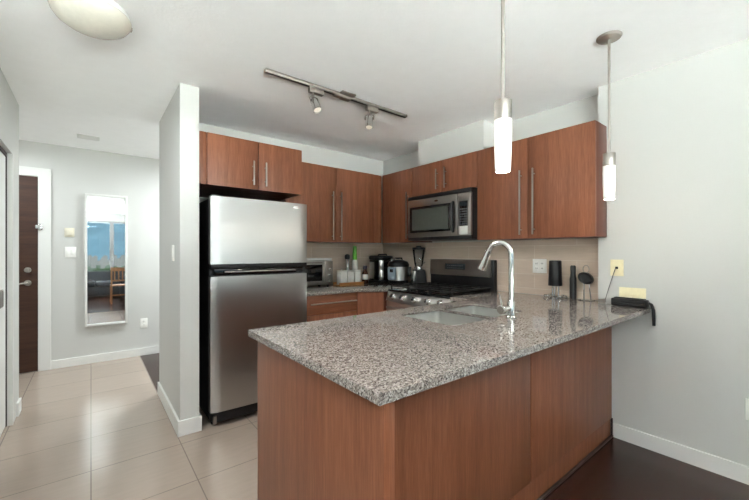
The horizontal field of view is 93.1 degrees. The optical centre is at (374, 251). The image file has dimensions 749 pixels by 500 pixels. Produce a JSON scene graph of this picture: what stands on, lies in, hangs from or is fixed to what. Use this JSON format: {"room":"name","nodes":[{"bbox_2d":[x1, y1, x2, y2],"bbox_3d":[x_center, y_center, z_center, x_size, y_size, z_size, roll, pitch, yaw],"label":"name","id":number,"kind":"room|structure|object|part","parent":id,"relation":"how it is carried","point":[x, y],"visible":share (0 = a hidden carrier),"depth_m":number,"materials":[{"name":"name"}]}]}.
{"room":"kitchen","nodes":[
{"label":"kitchen","id":0,"kind":"room"},
{"bbox_2d":[0,68,18,422],"bbox_3d":[-1.979,0.075,1.677,0.100,2.490,2.890,0,0,-39],"label":"wall","id":1,"kind":"structure","parent":0,"point":[9,107],"depth_m":2.67,"materials":[{"name":"paint"}]},
{"bbox_2d":[0,151,4,435],"bbox_3d":[-2.217,0.285,1.989,0.048,1.946,1.455,0,0,-39],"label":"door","id":2,"kind":"structure","parent":1,"relation":"in","point":[2,157],"depth_m":2.47,"materials":[{"name":"white paint"}]},
{"bbox_3d":[-2.526,0.319,2.401,0.017,0.128,0.085,0,0,-39],"label":"handle","id":3,"kind":"part","parent":2,"relation":"part of","materials":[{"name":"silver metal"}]},
{"bbox_2d":[0,146,6,426],"bbox_3d":[-2.245,0.276,1.991,0.067,1.989,1.514,0,0,-39],"label":"trim","id":4,"kind":"structure","parent":1,"relation":"attached to","point":[2,150],"depth_m":2.58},
{"bbox_2d":[7,153,12,425],"bbox_3d":[-2.672,0.275,2.604,0.030,1.990,0.025,0,0,-39],"label":"trim","id":5,"kind":"structure","parent":1,"relation":"attached to","point":[9,156],"depth_m":2.59,"materials":[{"name":"white paint"}]},
{"bbox_2d":[16,398,20,416],"bbox_3d":[-2.839,1.220,2.764,0.113,0.100,0.143,0,0,-39],"label":"baseboard","id":6,"kind":"structure","parent":1,"relation":"attached to","point":[18,404],"depth_m":2.74,"materials":[{"name":"white paint"}]},
{"bbox_2d":[19,140,158,373],"bbox_3d":[-2.970,0.075,4.360,4.000,2.490,0.120,0,0,-39],"label":"wall","id":7,"kind":"structure","parent":0,"point":[75,172],"depth_m":4.08,"materials":[{"name":"paint"}]},
{"bbox_2d":[19,175,37,373],"bbox_3d":[-3.903,0.232,3.492,0.858,2.064,0.070,0,0,-39],"label":"door","id":8,"kind":"structure","parent":7,"relation":"in","point":[28,185],"depth_m":3.73,"materials":[{"name":"brown wood"}]},
{"bbox_3d":[-3.658,0.325,3.680,0.147,0.060,0.058,0,0,-39],"label":"lever handle","id":9,"kind":"part","parent":8,"relation":"part of","materials":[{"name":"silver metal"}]},
{"bbox_2d":[19,166,50,370],"bbox_3d":[-3.925,0.188,3.506,1.082,2.165,0.021,0,0,-39],"label":"trim","id":10,"kind":"structure","parent":7,"relation":"attached to","point":[44,175],"depth_m":3.80,"materials":[{"name":"white paint"}]},
{"bbox_2d":[35,224,41,229],"bbox_3d":[-3.560,-0.268,3.765,0.055,0.065,0.028,0,0,-39],"label":"guard","id":11,"kind":"object","parent":7,"relation":"attached to","point":[39,226],"visible":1,"depth_m":3.77,"materials":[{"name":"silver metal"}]},
{"bbox_2d":[64,228,73,236],"bbox_3d":[-3.386,-0.217,3.940,0.085,0.100,0.016,0,0,-39],"label":"thermostat","id":12,"kind":"object","parent":7,"relation":"attached to","point":[68,232],"visible":1,"depth_m":3.94,"materials":[{"name":"beige plastic"}]},
{"bbox_2d":[65,247,75,257],"bbox_3d":[-3.381,0.002,3.948,0.100,0.118,0.010,0,0,-39],"label":"light switch","id":13,"kind":"object","parent":7,"relation":"attached to","point":[69,251],"visible":1,"depth_m":3.95,"materials":[{"name":"white plastic"}]},
{"bbox_2d":[51,346,158,368],"bbox_3d":[-2.513,1.225,4.639,2.538,0.090,0.014,0,0,-39],"label":"baseboard","id":14,"kind":"structure","parent":7,"relation":"attached to","point":[68,362],"depth_m":4.12,"materials":[{"name":"white paint"}]},
{"bbox_2d":[85,193,126,326],"bbox_3d":[-3.119,0.090,4.134,0.395,1.510,0.043,0,0,-39],"label":"wall mirror","id":15,"kind":"object","parent":7,"relation":"attached to","point":[105,215],"visible":1,"depth_m":4.13,"materials":[{"name":"mirror"}]},
{"bbox_2d":[140,318,147,327],"bbox_3d":[-2.842,0.876,4.378,0.075,0.118,0.009,0,0,-39],"label":"wall outlet","id":16,"kind":"object","parent":7,"relation":"attached to","point":[143,321],"visible":1,"depth_m":4.38,"materials":[{"name":"white plastic"}]},
{"bbox_2d":[159,83,198,419],"bbox_3d":[-1.591,0.075,2.860,0.122,2.490,0.945,0,0,-39],"label":"wall partition","id":17,"kind":"structure","parent":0,"point":[179,123],"depth_m":2.52,"materials":[{"name":"paint"}]},
{"bbox_2d":[172,245,173,260],"bbox_3d":[-1.500,0.007,2.640,0.010,0.118,0.075,0,0,-39],"label":"light switch","id":18,"kind":"object","parent":17,"relation":"attached to","point":[172,245],"visible":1,"depth_m":2.62,"materials":[{"name":"white plastic"}]},
{"bbox_2d":[199,123,382,243],"bbox_3d":[-0.838,0.075,3.887,2.338,2.490,0.120,0,0,-39],"label":"wall","id":19,"kind":"structure","parent":0,"point":[310,154],"depth_m":4.01,"materials":[{"name":"paint"}]},
{"bbox_2d":[199,131,301,200],"bbox_3d":[-1.158,-0.686,3.076,0.821,0.382,0.744,0,0,-39],"label":"upper cabinet","id":20,"kind":"object","parent":19,"relation":"attached to","point":[229,166],"visible":0.94,"depth_m":2.82,"materials":[{"name":"brown wood"}]},
{"bbox_3d":[-1.254,-0.686,2.583,0.056,0.382,0.018,0,0,-39],"label":"filler panel","id":21,"kind":"part","parent":20,"relation":"part of","materials":[{"name":"brown wood"}]},
{"bbox_3d":[-1.080,-0.686,2.720,0.378,0.382,0.019,0,0,-39],"label":"door","id":22,"kind":"part","parent":20,"relation":"part of","materials":[{"name":"brown wood"}]},
{"bbox_3d":[-0.949,-0.620,2.790,0.011,0.190,0.036,0,0,-39],"label":"handle","id":23,"kind":"part","parent":20,"relation":"part of","materials":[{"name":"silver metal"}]},
{"bbox_3d":[-0.782,-0.686,2.958,0.378,0.382,0.019,0,0,-39],"label":"door","id":24,"kind":"part","parent":20,"relation":"part of","materials":[{"name":"brown wood"}]},
{"bbox_2d":[277,162,380,242],"bbox_3d":[-0.480,-0.489,3.835,1.179,0.772,0.404,0,0,-39],"label":"upper cabinet","id":25,"kind":"object","parent":19,"relation":"attached to","point":[344,206],"visible":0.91,"depth_m":3.71,"materials":[{"name":"brown wood"}]},
{"bbox_3d":[-0.624,-0.489,3.520,0.558,0.772,0.019,0,0,-39],"label":"door","id":26,"kind":"part","parent":25,"relation":"part of","materials":[{"name":"brown wood"}]},
{"bbox_3d":[-0.426,-0.372,3.643,0.011,0.500,0.036,0,0,-39],"label":"handle","id":27,"kind":"part","parent":25,"relation":"part of","materials":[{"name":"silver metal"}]},
{"bbox_3d":[-0.348,-0.372,3.705,0.011,0.500,0.036,0,0,-39],"label":"handle","id":28,"kind":"part","parent":25,"relation":"part of","materials":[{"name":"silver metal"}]},
{"bbox_3d":[-0.208,-0.489,3.852,0.498,0.772,0.019,0,0,-39],"label":"door","id":29,"kind":"part","parent":25,"relation":"part of","materials":[{"name":"brown wood"}]},
{"bbox_3d":[0.032,-0.489,4.047,0.114,0.772,0.013,0,0,-39],"label":"filler panel","id":30,"kind":"part","parent":25,"relation":"part of","materials":[{"name":"brown wood"}]},
{"bbox_2d":[307,243,382,281],"bbox_3d":[-0.474,0.128,4.095,1.491,0.460,0.008,0,0,-39],"label":"backsplash","id":31,"kind":"structure","parent":19,"relation":"attached to","point":[337,252],"depth_m":4.17,"materials":[{"name":"beige tile"}]},
{"bbox_2d":[0,0,748,160],"bbox_3d":[-0.429,-1.220,0.937,5.900,0.100,8.800,0,0,-39],"label":"ceiling","id":32,"kind":"structure","parent":0,"point":[435,63],"depth_m":2.17,"materials":[{"name":"white paint"}]},
{"bbox_2d":[77,134,99,140],"bbox_3d":[-2.911,-1.163,3.613,0.180,0.013,0.140,0,0,-39],"label":"ceiling vent","id":33,"kind":"object","parent":32,"relation":"in","point":[81,136],"visible":1,"depth_m":3.60,"materials":[{"name":"metal"}]},
{"bbox_2d":[47,0,132,39],"bbox_3d":[-1.355,-1.113,1.707,0.321,0.113,0.316,0,0,-39],"label":"flush ceiling light","id":34,"kind":"object","parent":32,"relation":"attached to","point":[97,19],"visible":1,"depth_m":1.65,"materials":[{"name":"glass"}]},
{"bbox_2d":[264,68,406,129],"bbox_3d":[-0.214,-1.064,2.648,1.240,0.210,0.124,0,0,-42],"label":"track light","id":35,"kind":"object","parent":32,"relation":"attached to","point":[313,89],"visible":1,"depth_m":2.57,"materials":[{"name":"silver metal"}]},
{"bbox_2d":[494,0,511,172],"bbox_3d":[0.456,-0.727,1.260,0.120,0.884,0.120,0,0,-39],"label":"pendant light","id":36,"kind":"object","parent":32,"relation":"hanging from","point":[502,106],"visible":1,"depth_m":1.24,"materials":[{"name":"glass"}]},
{"bbox_3d":[0.456,-0.844,1.260,0.013,0.616,0.013,0,0,-39],"label":"rod","id":37,"kind":"part","parent":36,"relation":"part of","materials":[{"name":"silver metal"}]},
{"bbox_3d":[0.456,-0.376,1.260,0.060,0.182,0.060,0,0,-39],"label":"lamp shade","id":38,"kind":"part","parent":36,"relation":"part of","materials":[{"name":"glass"}]},
{"bbox_2d":[596,30,622,199],"bbox_3d":[1.275,-0.727,1.929,0.120,0.884,0.120,0,0,-39],"label":"pendant light","id":39,"kind":"object","parent":32,"relation":"hanging from","point":[609,158],"visible":1,"depth_m":1.92,"materials":[{"name":"glass"}]},
{"bbox_3d":[1.275,-0.376,1.929,0.060,0.182,0.060,0,0,-39],"label":"lamp shade","id":40,"kind":"part","parent":39,"relation":"part of","materials":[{"name":"glass"}]},
{"bbox_3d":[1.275,-0.844,1.929,0.013,0.616,0.013,0,0,-39],"label":"rod","id":41,"kind":"part","parent":39,"relation":"part of","materials":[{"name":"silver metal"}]},
{"bbox_2d":[0,353,748,499],"bbox_3d":[-0.468,1.295,0.874,5.560,0.050,8.650,0,0,-39],"label":"floor","id":42,"kind":"structure","parent":0,"point":[103,430],"depth_m":2.20,"materials":[{"name":"beige tile"}]},
{"bbox_2d":[158,382,201,436],"bbox_3d":[-0.968,1.218,3.348,1.734,0.105,0.959,0,0,-39],"label":"baseboard","id":43,"kind":"structure","parent":42,"relation":"on","point":[194,424],"depth_m":2.51,"materials":[{"name":"white paint"}]},
{"bbox_2d":[199,194,306,424],"bbox_3d":[-1.096,0.427,3.054,0.764,1.686,0.760,0,0,-39],"label":"refrigerator","id":44,"kind":"object","parent":42,"relation":"on","point":[253,252],"visible":0.73,"depth_m":2.68,"materials":[{"name":"silver metal"}]},
{"bbox_3d":[-0.883,0.666,2.787,0.764,0.977,0.078,0,0,-39],"label":"fridge door","id":45,"kind":"part","parent":44,"relation":"part of","materials":[{"name":"silver metal"}]},
{"bbox_3d":[-0.883,-0.157,2.787,0.764,0.490,0.078,0,0,-39],"label":"freezer door","id":46,"kind":"part","parent":44,"relation":"part of","materials":[{"name":"silver metal"}]},
{"bbox_3d":[-0.895,0.147,2.802,0.704,0.050,0.040,0,0,-39],"label":"gap trim","id":47,"kind":"part","parent":44,"relation":"part of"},
{"bbox_2d":[307,291,387,321],"bbox_3d":[-0.204,0.831,3.773,1.410,0.878,0.810,0,0,-39],"label":"base cabinet","id":48,"kind":"object","parent":42,"relation":"on","point":[319,307],"visible":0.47,"depth_m":3.39,"materials":[{"name":"brown wood"}]},
{"bbox_3d":[-0.390,0.482,3.316,0.544,0.176,0.019,0,0,-39],"label":"drawer","id":49,"kind":"part","parent":48,"relation":"part of","materials":[{"name":"brown wood"}]},
{"bbox_3d":[-0.390,0.870,3.316,0.544,0.593,0.019,0,0,-39],"label":"door","id":50,"kind":"part","parent":48,"relation":"part of","materials":[{"name":"brown wood"}]},
{"bbox_3d":[-0.373,0.468,3.295,0.500,0.011,0.035,0,0,-39],"label":"handle","id":51,"kind":"part","parent":48,"relation":"part of","materials":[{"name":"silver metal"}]},
{"bbox_2d":[307,281,410,295],"bbox_3d":[-0.193,0.374,3.772,1.456,0.028,0.846,0,0,-39],"label":"countertop","id":52,"kind":"structure","parent":48,"relation":"on","point":[312,290],"depth_m":3.50,"materials":[{"name":"stone"}]},
{"bbox_2d":[303,260,332,285],"bbox_3d":[-0.698,0.224,3.706,0.475,0.272,0.294,0,0,-39],"label":"toaster oven","id":53,"kind":"object","parent":52,"relation":"on","point":[319,272],"visible":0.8,"depth_m":3.66,"materials":[{"name":"silver metal"}]},
{"bbox_3d":[-0.664,0.215,3.583,0.315,0.170,0.001,0,0,-39],"label":"door glass","id":54,"kind":"part","parent":53,"relation":"part of","materials":[{"name":"glass"}]},
{"bbox_3d":[-0.666,0.213,3.590,0.360,0.234,0.012,0,0,-39],"label":"door","id":55,"kind":"part","parent":53,"relation":"part of","materials":[{"name":"silver metal"}]},
{"bbox_2d":[307,258,331,259],"bbox_3d":[-0.697,0.076,3.725,0.440,0.020,0.230,0,0,-39],"label":"baking tray","id":56,"kind":"object","parent":53,"relation":"on","point":[307,258],"visible":0.49,"depth_m":3.69,"materials":[{"name":"silver metal"}]},
{"bbox_3d":[-0.484,0.213,3.735,0.098,0.234,0.012,0,0,-39],"label":"control panel","id":57,"kind":"part","parent":53,"relation":"part of","materials":[{"name":"silver metal"}]},
{"bbox_2d":[345,254,349,269],"bbox_3d":[-0.312,0.192,4.076,0.062,0.336,0.062,0,0,-39],"label":"pepper mill","id":58,"kind":"object","parent":52,"relation":"on","point":[347,256],"visible":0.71,"depth_m":4.06,"materials":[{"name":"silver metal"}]},
{"bbox_2d":[333,281,363,285],"bbox_3d":[-0.279,0.342,3.859,0.320,0.035,0.130,0,0,-39],"label":"wooden tray","id":59,"kind":"object","parent":52,"relation":"on","point":[334,283],"visible":0.89,"depth_m":3.80,"materials":[{"name":"brown wood"}]},
{"bbox_2d":[337,269,346,284],"bbox_3d":[-0.351,0.263,3.802,0.081,0.168,0.089,0,0,-39],"label":"canister","id":60,"kind":"object","parent":59,"relation":"on","point":[341,274],"visible":0.94,"depth_m":3.77,"materials":[{"name":"white ceramic"}]},
{"bbox_2d":[347,269,353,281],"bbox_3d":[-0.279,0.263,3.859,0.081,0.168,0.089,0,0,-39],"label":"canister","id":61,"kind":"object","parent":59,"relation":"on","point":[350,273],"visible":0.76,"depth_m":3.82,"materials":[{"name":"white ceramic"}]},
{"bbox_2d":[354,268,360,281],"bbox_3d":[-0.207,0.263,3.917,0.081,0.168,0.089,0,0,-39],"label":"canister","id":62,"kind":"object","parent":59,"relation":"on","point":[357,273],"visible":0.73,"depth_m":3.88,"materials":[{"name":"white ceramic"}]},
{"bbox_2d":[352,246,357,269],"bbox_3d":[-0.230,0.143,4.142,0.066,0.432,0.066,0,0,-39],"label":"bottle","id":63,"kind":"object","parent":52,"relation":"on","point":[354,261],"visible":0.74,"depth_m":4.12,"materials":[{"name":"plastic"}]},
{"bbox_2d":[362,266,367,283],"bbox_3d":[-0.107,0.257,4.029,0.074,0.205,0.073,0,0,-39],"label":"bottle","id":64,"kind":"object","parent":52,"relation":"on","point":[364,273],"visible":0.94,"depth_m":4.00,"materials":[{"name":"brown glass"}]},
{"bbox_2d":[368,254,392,282],"bbox_3d":[0.079,0.191,4.324,0.250,0.338,0.270,0,0,-39],"label":"countertop appliance","id":65,"kind":"object","parent":52,"relation":"on","point":[378,265],"visible":0.89,"depth_m":4.21,"materials":[{"name":"black plastic"}]},
{"bbox_3d":[-0.032,0.220,4.268,0.002,0.200,0.090,0,0,-39],"label":"panel","id":66,"kind":"part","parent":65,"relation":"part of","materials":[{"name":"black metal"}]},
{"bbox_3d":[0.079,0.069,4.324,0.250,0.050,0.264,0,0,-39],"label":"lid","id":67,"kind":"part","parent":65,"relation":"part of","materials":[{"name":"black plastic"}]},
{"bbox_2d":[388,257,410,283],"bbox_3d":[0.274,0.211,4.125,0.265,0.298,0.258,0,0,-39],"label":"pressure cooker","id":68,"kind":"object","parent":52,"relation":"on","point":[399,271],"visible":0.99,"depth_m":4.03,"materials":[{"name":"silver metal"}]},
{"bbox_3d":[0.198,0.244,4.039,0.110,0.140,0.020,0,0,41],"label":"control panel","id":69,"kind":"part","parent":68,"relation":"part of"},
{"bbox_3d":[0.278,0.129,4.131,0.252,0.080,0.252,0,0,-39],"label":"lid","id":70,"kind":"part","parent":68,"relation":"part of","materials":[{"name":"black plastic"}]},
{"bbox_2d":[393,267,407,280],"bbox_3d":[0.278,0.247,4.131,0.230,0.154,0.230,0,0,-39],"label":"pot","id":71,"kind":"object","parent":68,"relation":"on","point":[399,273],"depth_m":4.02,"materials":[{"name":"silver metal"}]},
{"bbox_2d":[410,246,426,282],"bbox_3d":[0.512,0.144,3.969,0.190,0.430,0.168,0,0,-13],"label":"blender","id":72,"kind":"object","parent":52,"relation":"on","point":[418,274],"visible":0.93,"depth_m":3.91,"materials":[{"name":"black plastic"}]},
{"bbox_3d":[0.431,0.279,3.950,0.069,0.137,0.109,0,0,-39],"label":"panel","id":73,"kind":"part","parent":72,"relation":"part of","materials":[{"name":"silver metal"}]},
{"bbox_3d":[0.494,-0.048,3.965,0.146,0.044,0.145,0,0,-39],"label":"lid","id":74,"kind":"part","parent":72,"relation":"part of","materials":[{"name":"black plastic"}]},
{"bbox_2d":[413,250,424,265],"bbox_3d":[0.494,0.067,3.965,0.140,0.184,0.139,0,0,9],"label":"jar","id":75,"kind":"object","parent":72,"relation":"on","point":[423,252],"depth_m":3.94,"materials":[{"name":"clear glass"}]},
{"bbox_3d":[-0.038,0.780,3.494,0.255,0.772,0.019,0,0,-1],"label":"corner panel","id":76,"kind":"part","parent":48,"relation":"part of","materials":[{"name":"brown wood"}]},
{"bbox_2d":[258,326,612,499],"bbox_3d":[0.558,0.830,2.104,2.376,0.882,0.990,0,0,-43],"label":"base cabinet","id":77,"kind":"object","parent":42,"relation":"on","point":[516,429],"visible":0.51,"depth_m":1.46,"materials":[{"name":"brown wood"}]},
{"bbox_3d":[-0.244,0.830,1.300,0.038,0.881,0.908,0,0,-39],"label":"panel","id":78,"kind":"part","parent":77,"relation":"part of","materials":[{"name":"brown wood"}]},
{"bbox_2d":[248,291,650,405],"bbox_3d":[0.581,0.374,2.075,2.364,0.028,1.166,0,0,-39],"label":"countertop","id":79,"kind":"structure","parent":77,"relation":"on","point":[384,357],"depth_m":1.46,"materials":[{"name":"stone"}]},
{"bbox_2d":[407,306,516,324],"bbox_3d":[0.530,0.466,2.095,0.712,0.187,0.421,0,0,-39],"label":"sink","id":80,"kind":"object","parent":79,"relation":"in","point":[435,316],"visible":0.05,"depth_m":2.20,"materials":[{"name":"metal"}]},
{"bbox_3d":[0.390,0.466,1.984,0.354,0.187,0.421,0,0,-39],"label":"bowl","id":81,"kind":"part","parent":80,"relation":"part of","materials":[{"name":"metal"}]},
{"bbox_3d":[0.666,0.466,2.212,0.354,0.187,0.409,0,0,-39],"label":"bowl","id":82,"kind":"part","parent":80,"relation":"part of","materials":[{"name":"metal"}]},
{"bbox_2d":[477,240,516,318],"bbox_3d":[0.666,0.147,1.990,0.129,0.426,0.229,0,0,-39],"label":"kitchen faucet","id":83,"kind":"object","parent":79,"relation":"on","point":[509,309],"visible":1,"depth_m":1.93,"materials":[{"name":"silver metal"}]},
{"bbox_2d":[543,260,567,297],"bbox_3d":[1.424,0.213,2.800,0.134,0.293,0.152,0,0,-39],"label":"wine aerator","id":84,"kind":"object","parent":79,"relation":"on","point":[555,266],"visible":1,"depth_m":2.76,"materials":[{"name":"black plastic"}]},
{"bbox_2d":[548,260,561,285],"bbox_3d":[1.425,0.166,2.799,0.100,0.198,0.100,0,0,-39],"label":"canister","id":85,"kind":"object","parent":84,"relation":"on","point":[555,266],"depth_m":2.76,"materials":[{"name":"black plastic"}]},
{"bbox_2d":[570,265,576,298],"bbox_3d":[1.526,0.232,2.729,0.047,0.256,0.047,0,0,-39],"label":"electric corkscrew","id":86,"kind":"object","parent":79,"relation":"on","point":[573,281],"visible":1,"depth_m":2.71,"materials":[{"name":"black plastic"}]},
{"bbox_2d":[578,265,594,300],"bbox_3d":[1.575,0.228,2.643,0.070,0.263,0.101,0,0,-39],"label":"stand","id":87,"kind":"object","parent":79,"relation":"on","point":[584,277],"visible":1,"depth_m":2.62,"materials":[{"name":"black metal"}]},
{"bbox_3d":[1.581,0.289,2.636,0.052,0.131,0.011,0,0,34],"label":"stem","id":88,"kind":"part","parent":87,"relation":"part of","materials":[{"name":"silver metal"}]},
{"bbox_2d":[598,299,605,303],"bbox_3d":[1.565,0.338,2.440,0.050,0.036,0.046,0,0,-39],"label":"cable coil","id":89,"kind":"object","parent":79,"relation":"on","point":[600,300],"visible":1,"depth_m":2.43,"materials":[{"name":"plastic"}]},
{"bbox_2d":[611,296,648,307],"bbox_3d":[1.677,0.330,2.333,0.077,0.056,0.198,0,0,-39],"label":"box","id":90,"kind":"object","parent":79,"relation":"on","point":[618,301],"visible":1,"depth_m":2.31,"materials":[{"name":"black plastic"}]},
{"bbox_2d":[614,296,645,299],"bbox_3d":[1.678,0.304,2.334,0.040,0.005,0.170,0,0,-37],"label":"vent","id":91,"kind":"object","parent":90,"relation":"attached to","point":[615,298],"depth_m":2.33,"materials":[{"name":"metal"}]},
{"bbox_2d":[649,302,655,325],"bbox_3d":[1.759,0.393,2.263,0.020,0.150,0.052,0,0,-39],"label":"power cable","id":92,"kind":"object","parent":79,"relation":"hanging from","point":[650,304],"visible":0.82,"depth_m":2.25,"materials":[{"name":"black plastic"}]},
{"bbox_3d":[0.354,0.764,1.433,1.053,0.751,0.018,0,0,-39],"label":"panel","id":93,"kind":"part","parent":77,"relation":"part of","materials":[{"name":"brown wood"}]},
{"bbox_3d":[1.199,0.764,2.108,1.094,0.751,0.018,0,0,-39],"label":"panel","id":94,"kind":"part","parent":77,"relation":"part of","materials":[{"name":"brown wood"}]},
{"bbox_3d":[0.791,1.262,1.768,2.154,0.018,0.018,0,0,-39],"label":"shoe molding","id":95,"kind":"part","parent":77,"relation":"part of","materials":[{"name":"wood"}]},
{"bbox_2d":[386,259,496,310],"bbox_3d":[0.602,0.671,3.353,0.735,1.197,0.788,0,0,-39],"label":"gas range","id":96,"kind":"object","parent":42,"relation":"on","point":[449,277],"visible":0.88,"depth_m":3.35,"materials":[{"name":"black metal"}]},
{"bbox_3d":[0.337,0.525,3.141,0.057,0.023,0.668,0,0,-39],"label":"handle","id":97,"kind":"part","parent":96,"relation":"part of","materials":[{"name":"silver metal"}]},
{"bbox_3d":[0.375,0.748,3.171,0.039,0.545,0.780,0,0,-39],"label":"oven door","id":98,"kind":"part","parent":96,"relation":"part of","materials":[{"name":"silver metal"}]},
{"bbox_3d":[0.350,0.426,3.159,0.048,0.058,0.058,0,0,-39],"label":"knob","id":99,"kind":"part","parent":96,"relation":"part of","materials":[{"name":"silver metal"}]},
{"bbox_3d":[0.375,0.426,3.171,0.048,0.088,0.786,0,0,-39],"label":"control panel","id":100,"kind":"part","parent":96,"relation":"part of","materials":[{"name":"silver metal"}]},
{"bbox_3d":[0.450,0.426,3.034,0.048,0.058,0.058,0,0,-39],"label":"knob","id":101,"kind":"part","parent":96,"relation":"part of","materials":[{"name":"silver metal"}]},
{"bbox_2d":[388,288,491,298],"bbox_3d":[0.611,0.372,3.360,0.601,0.020,0.784,0,0,-39],"label":"cooktop","id":102,"kind":"object","parent":96,"relation":"in","point":[417,293],"depth_m":3.17,"materials":[{"name":"metal"}]},
{"bbox_2d":[418,120,493,165],"bbox_3d":[0.801,-1.024,3.528,0.225,0.292,0.807,0,0,-39],"label":"soffit","id":103,"kind":"structure","parent":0,"point":[477,136],"depth_m":3.37,"materials":[{"name":"paint"}]},
{"bbox_2d":[412,151,476,196],"bbox_3d":[0.748,-0.719,3.475,0.356,0.312,0.800,0,0,-39],"label":"upper cabinet","id":104,"kind":"object","parent":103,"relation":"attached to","point":[458,172],"visible":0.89,"depth_m":3.33,"materials":[{"name":"brown wood"}]},
{"bbox_3d":[0.521,-0.719,3.545,0.019,0.312,0.406,0,0,-39],"label":"door","id":105,"kind":"part","parent":104,"relation":"part of","materials":[{"name":"brown wood"}]},
{"bbox_2d":[408,187,476,241],"bbox_3d":[0.711,-0.337,3.438,0.458,0.445,0.774,0,0,-39],"label":"microwave oven","id":106,"kind":"object","parent":104,"relation":"attached to","point":[451,215],"visible":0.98,"depth_m":3.26,"materials":[{"name":"silver metal"}]},
{"bbox_3d":[0.547,-0.332,3.399,0.027,0.372,0.630,0,0,-39],"label":"door","id":107,"kind":"part","parent":106,"relation":"part of","materials":[{"name":"silver metal"}]},
{"bbox_3d":[0.593,-0.130,3.345,0.023,0.028,0.768,0,0,-39],"label":"trim","id":108,"kind":"part","parent":106,"relation":"part of","materials":[{"name":"black plastic"}]},
{"bbox_3d":[0.688,-0.315,3.158,0.071,0.285,0.042,0,0,-39],"label":"handle","id":109,"kind":"part","parent":106,"relation":"part of","materials":[{"name":"black plastic"}]},
{"bbox_3d":[0.788,-0.332,3.097,0.027,0.372,0.140,0,0,-39],"label":"control panel","id":110,"kind":"part","parent":106,"relation":"part of","materials":[{"name":"silver metal"}]},
{"bbox_3d":[0.660,-0.699,3.327,0.036,0.194,0.011,0,0,-39],"label":"handle","id":111,"kind":"part","parent":104,"relation":"part of","materials":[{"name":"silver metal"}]},
{"bbox_3d":[0.771,-0.719,3.232,0.019,0.312,0.388,0,0,-39],"label":"door","id":112,"kind":"part","parent":104,"relation":"part of","materials":[{"name":"brown wood"}]},
{"bbox_2d":[383,94,597,300],"bbox_3d":[0.964,0.075,3.712,0.260,2.490,2.642,0,0,-39],"label":"wall","id":113,"kind":"structure","parent":0,"point":[585,110],"depth_m":2.95,"materials":[{"name":"paint"}]},
{"bbox_2d":[383,168,430,242],"bbox_3d":[0.348,-0.489,3.975,0.356,0.772,0.471,0,0,-39],"label":"upper cabinet","id":114,"kind":"object","parent":113,"relation":"attached to","point":[397,186],"visible":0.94,"depth_m":3.88,"materials":[{"name":"brown wood"}]},
{"bbox_3d":[0.245,-0.489,3.890,0.019,0.772,0.466,0,0,-39],"label":"door","id":115,"kind":"part","parent":114,"relation":"part of","materials":[{"name":"brown wood"}]},
{"bbox_3d":[0.341,-0.385,3.727,0.036,0.490,0.011,0,0,-39],"label":"handle","id":116,"kind":"part","parent":114,"relation":"part of","materials":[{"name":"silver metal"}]},
{"bbox_2d":[383,238,597,299],"bbox_3d":[0.899,0.128,3.578,0.008,0.460,2.512,0,0,-39],"label":"backsplash","id":117,"kind":"structure","parent":113,"relation":"attached to","point":[579,253],"depth_m":3.05,"materials":[{"name":"beige tile"}]},
{"bbox_2d":[533,259,546,272],"bbox_3d":[1.378,0.117,2.965,0.009,0.118,0.118,0,0,-39],"label":"wall outlet","id":118,"kind":"object","parent":113,"relation":"attached to","point":[539,265],"visible":1,"depth_m":2.96,"materials":[{"name":"white plastic"}]},
{"bbox_2d":[477,120,606,240],"bbox_3d":[1.287,-0.489,2.800,0.356,0.772,0.921,0,0,-39],"label":"upper cabinet","id":119,"kind":"object","parent":113,"relation":"attached to","point":[553,187],"visible":0.98,"depth_m":2.60,"materials":[{"name":"brown wood"}]},
{"bbox_3d":[1.037,-0.489,2.899,0.019,0.772,0.452,0,0,-39],"label":"door","id":120,"kind":"part","parent":119,"relation":"part of","materials":[{"name":"brown wood"}]},
{"bbox_3d":[1.126,-0.381,2.744,0.036,0.498,0.011,0,0,-39],"label":"handle","id":121,"kind":"part","parent":119,"relation":"part of","materials":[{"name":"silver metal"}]},
{"bbox_3d":[1.191,-0.381,2.663,0.036,0.498,0.011,0,0,-39],"label":"handle","id":122,"kind":"part","parent":119,"relation":"part of","materials":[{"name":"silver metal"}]},
{"bbox_3d":[1.325,-0.489,2.538,0.019,0.772,0.463,0,0,-39],"label":"door","id":123,"kind":"part","parent":119,"relation":"part of","materials":[{"name":"brown wood"}]},
{"bbox_3d":[1.545,-0.489,2.426,0.180,0.772,0.016,0,0,-39],"label":"panel","id":124,"kind":"part","parent":119,"relation":"part of","materials":[{"name":"wood"}]},
{"bbox_2d":[598,38,748,465],"bbox_3d":[3.090,0.075,0.950,0.385,2.490,4.328,0,0,-39],"label":"wall","id":125,"kind":"structure","parent":0,"point":[678,215],"depth_m":2.16,"materials":[{"name":"paint"}]},
{"bbox_2d":[610,260,623,275],"bbox_3d":[1.657,0.108,2.427,0.010,0.112,0.078,0,0,-39],"label":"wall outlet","id":126,"kind":"object","parent":125,"relation":"attached to","point":[618,264],"visible":1,"depth_m":2.42,"materials":[{"name":"plastic"}]},
{"bbox_2d":[619,287,645,298],"bbox_3d":[1.712,0.280,2.359,0.008,0.085,0.150,0,0,-39],"label":"cable plate","id":127,"kind":"object","parent":125,"relation":"attached to","point":[623,291],"visible":0.75,"depth_m":2.35,"materials":[{"name":"plastic"}]},
{"bbox_2d":[610,421,748,484],"bbox_3d":[2.910,1.222,0.856,0.014,0.095,4.105,0,0,-39],"label":"baseboard","id":128,"kind":"structure","parent":125,"relation":"attached to","point":[715,464],"depth_m":2.14,"materials":[{"name":"white paint"}]},
{"bbox_2d":[745,398,748,419],"bbox_3d":[2.062,0.862,1.921,0.009,0.118,0.075,0,0,-39],"label":"wall outlet","id":129,"kind":"object","parent":125,"relation":"attached to","point":[746,399],"visible":1,"depth_m":1.95,"materials":[{"name":"white plastic"}]}
]}

